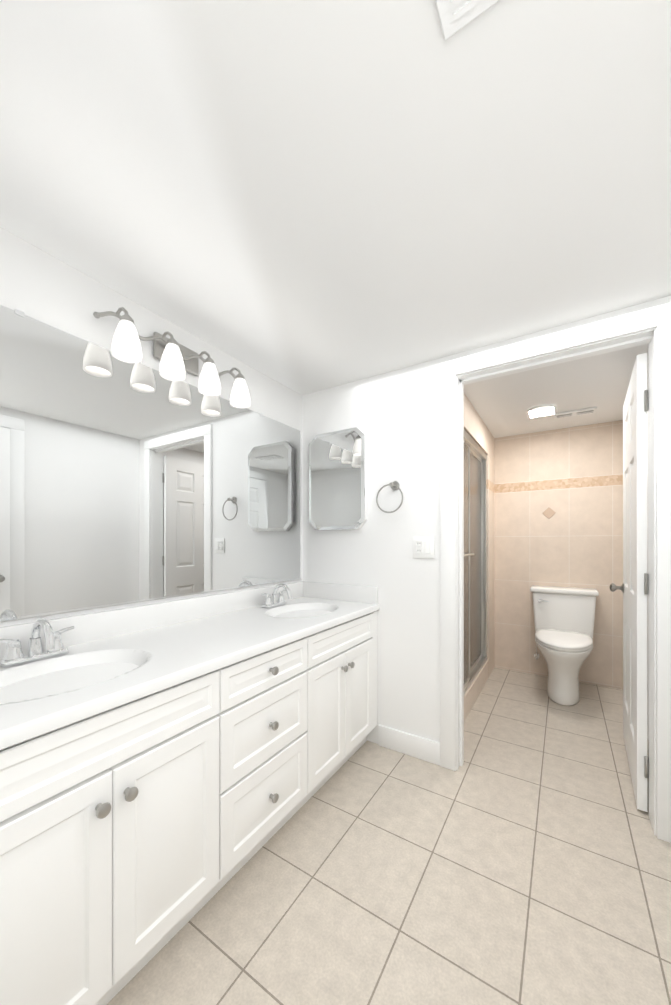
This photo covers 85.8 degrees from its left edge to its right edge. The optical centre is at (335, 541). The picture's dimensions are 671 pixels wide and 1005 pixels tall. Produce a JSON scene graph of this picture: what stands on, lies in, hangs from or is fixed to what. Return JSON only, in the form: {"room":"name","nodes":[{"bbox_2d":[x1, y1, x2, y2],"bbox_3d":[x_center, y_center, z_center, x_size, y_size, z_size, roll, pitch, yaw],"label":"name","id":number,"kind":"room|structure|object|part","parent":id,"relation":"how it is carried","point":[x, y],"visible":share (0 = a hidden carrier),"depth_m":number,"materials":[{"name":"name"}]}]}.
{"room":"bathroom","nodes":[
{"label":"bathroom","id":0,"kind":"room"},
{"bbox_2d":[0,227,301,626],"bbox_3d":[-0.848,0.107,1.539,0.100,2.182,2.420,0,0,32],"label":"wall","id":1,"kind":"structure","parent":0,"point":[38,284],"depth_m":1.37,"materials":[{"name":"white paint"}]},
{"bbox_2d":[0,305,300,621],"bbox_3d":[-0.709,-0.246,1.653,0.008,0.992,1.780,0,0,32],"label":"vanity mirror","id":2,"kind":"object","parent":1,"relation":"attached to","point":[122,482],"visible":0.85,"depth_m":1.44,"materials":[{"name":"clear glass"}]},
{"bbox_2d":[93,307,249,407],"bbox_3d":[-0.654,-0.791,1.593,0.164,0.211,0.717,0,0,32],"label":"sconce","id":3,"kind":"object","parent":1,"relation":"attached to","point":[175,357],"visible":1,"depth_m":1.53,"materials":[{"name":"white glass"}]},
{"bbox_2d":[0,0,670,437],"bbox_3d":[0.488,-1.034,1.689,2.200,0.100,4.300,0,0,32],"label":"ceiling","id":4,"kind":"structure","parent":0,"point":[304,196],"depth_m":0.97,"materials":[{"name":"paint"}]},
{"bbox_2d":[435,0,498,39],"bbox_3d":[0.296,-0.977,0.556,0.300,0.014,0.160,0,0,32],"label":"ceiling vent","id":5,"kind":"object","parent":4,"relation":"in","point":[455,16],"visible":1,"depth_m":0.66,"materials":[{"name":"white"}]},
{"bbox_2d":[527,404,556,414],"bbox_3d":[1.530,-0.973,2.678,0.190,0.018,0.190,0,0,32],"label":"recessed light","id":6,"kind":"object","parent":4,"relation":"in","point":[541,409],"visible":1,"depth_m":2.65,"materials":[{"name":"white"}]},
{"bbox_2d":[554,407,596,418],"bbox_3d":[1.821,-0.974,2.748,0.270,0.018,0.110,0,0,32],"label":"ceiling vent","id":7,"kind":"object","parent":4,"relation":"in","point":[575,413],"visible":1,"depth_m":2.73,"materials":[{"name":"white"}]},
{"bbox_2d":[107,667,670,1004],"bbox_3d":[0.488,1.248,1.688,2.200,0.100,4.300,0,0,32],"label":"floor","id":8,"kind":"structure","parent":0,"point":[521,855],"depth_m":1.25,"materials":[{"name":"tile"}]},
{"bbox_2d":[0,581,379,1004],"bbox_3d":[-0.455,0.717,1.507,0.592,0.963,1.809,0,0,32],"label":"bathroom vanity","id":9,"kind":"object","parent":8,"relation":"on","point":[169,770],"visible":1,"depth_m":1.04,"materials":[{"name":"painted wood"},{"name":"brushed nickel"}]},
{"bbox_2d":[0,581,379,749],"bbox_3d":[-0.463,0.370,1.512,0.573,0.205,1.809,0,0,32],"label":"countertop","id":10,"kind":"structure","parent":9,"relation":"on","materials":[{"name":"white stone"}]},
{"bbox_2d":[0,618,73,666],"bbox_3d":[-0.896,0.301,1.100,0.149,0.133,0.211,0,0,32],"label":"faucet","id":11,"kind":"object","parent":10,"relation":"on","point":[55,652],"depth_m":1.11,"materials":[{"name":"silver metal"}]},
{"bbox_2d":[261,583,291,607],"bbox_3d":[-0.307,0.302,2.033,0.149,0.133,0.211,0,0,32],"label":"faucet","id":12,"kind":"object","parent":10,"relation":"on","point":[276,602],"depth_m":2.04,"materials":[{"name":"silver metal"}]},
{"bbox_2d":[464,430,487,720],"bbox_3d":[0.688,0.220,2.982,0.950,1.957,1.654,0,0,32],"label":"shower","id":13,"kind":"object","parent":8,"relation":"on","point":[475,576],"visible":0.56,"depth_m":2.87,"materials":[{"name":"glass"}]},
{"bbox_3d":[0.951,0.148,2.620,0.030,1.666,1.224,0,0,32],"label":"glass","id":14,"kind":"part","parent":13,"relation":"part of","materials":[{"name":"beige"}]},
{"bbox_2d":[530,585,598,705],"bbox_3d":[1.773,0.795,2.812,0.475,0.803,0.776,0,0,32],"label":"toilet","id":15,"kind":"object","parent":8,"relation":"on","point":[564,618],"visible":1,"depth_m":2.85,"materials":[{"name":"white ceramic"}]},
{"bbox_3d":[1.706,0.738,2.707,0.376,0.047,0.527,0,0,32],"label":"seat","id":16,"kind":"part","parent":15,"relation":"part of","materials":[{"name":"white ceramic"}]},
{"bbox_3d":[1.754,0.980,2.783,0.376,0.434,0.700,0,0,32],"label":"bowl","id":17,"kind":"part","parent":15,"relation":"part of","materials":[{"name":"white ceramic"}]},
{"bbox_3d":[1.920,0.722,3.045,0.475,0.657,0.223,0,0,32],"label":"tank","id":18,"kind":"part","parent":15,"relation":"part of","materials":[{"name":"white ceramic"}]},
{"bbox_2d":[464,393,494,677],"bbox_3d":[1.039,0.108,2.760,0.080,2.182,1.660,0,0,32],"label":"wall","id":19,"kind":"structure","parent":0,"point":[490,461],"depth_m":3.20,"materials":[{"name":"tile"}]},
{"bbox_2d":[302,296,670,743],"bbox_3d":[0.696,0.107,1.924,2.100,2.182,0.120,0,0,32],"label":"wall","id":20,"kind":"structure","parent":0,"point":[394,416],"depth_m":2.07,"materials":[{"name":"white paint"}]},
{"bbox_2d":[309,427,366,529],"bbox_3d":[0.006,-0.380,2.262,0.410,0.617,0.039,0,0,32],"label":"medicine cabinet mirror","id":21,"kind":"object","parent":20,"relation":"attached to","point":[337,480],"visible":0.96,"depth_m":2.23,"materials":[{"name":"white mirror"}]},
{"bbox_2d":[376,481,402,512],"bbox_3d":[0.315,-0.251,2.050,0.165,0.186,0.068,0,0,32],"label":"towel ring","id":22,"kind":"object","parent":20,"relation":"attached to","point":[394,485],"visible":1,"depth_m":2.04,"materials":[{"name":"silver metal"}]},
{"bbox_2d":[378,724,439,765],"bbox_3d":[0.858,1.138,1.741,1.432,0.120,0.014,0,0,32],"label":"baseboard","id":23,"kind":"structure","parent":20,"relation":"attached to","point":[419,747],"depth_m":2.02,"materials":[{"name":"white wood"}]},
{"bbox_2d":[413,536,433,557],"bbox_3d":[0.482,0.032,1.978,0.118,0.118,0.012,0,0,32],"label":"switch plate","id":24,"kind":"object","parent":20,"relation":"attached to","point":[423,546],"visible":1,"depth_m":1.98,"materials":[{"name":"white plastic"}]},
{"bbox_2d":[440,303,670,842],"bbox_3d":[1.002,0.158,1.731,0.822,2.080,0.120,0,0,32],"label":"door frame","id":25,"kind":"structure","parent":20,"relation":"attached to","point":[648,337],"depth_m":1.63,"materials":[{"name":"white wood"}]},
{"bbox_2d":[495,420,622,688],"bbox_3d":[1.566,0.108,3.468,1.920,2.182,0.100,0,0,32],"label":"wall","id":26,"kind":"structure","parent":0,"point":[572,477],"depth_m":3.15,"materials":[{"name":"tile"}]},
{"bbox_2d":[542,507,555,518],"bbox_3d":[1.893,-0.251,3.200,0.104,0.104,0.005,0,0,32],"label":"tile","id":27,"kind":"object","parent":26,"relation":"attached to","point":[548,512],"depth_m":3.20,"materials":[{"name":"beige tile"}]},
{"bbox_2d":[647,379,648,740],"bbox_3d":[2.015,0.107,2.214,0.180,2.182,1.780,0,0,32],"label":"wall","id":28,"kind":"structure","parent":0,"point":[647,598],"depth_m":2.19,"materials":[{"name":"white paint"}]},
{"bbox_2d":[610,353,648,811],"bbox_3d":[1.575,0.180,1.886,0.173,2.012,0.769,0,0,32],"label":"room door","id":29,"kind":"structure","parent":28,"relation":"in","point":[633,587],"depth_m":1.62,"materials":[{"name":"white wood"}]}
]}

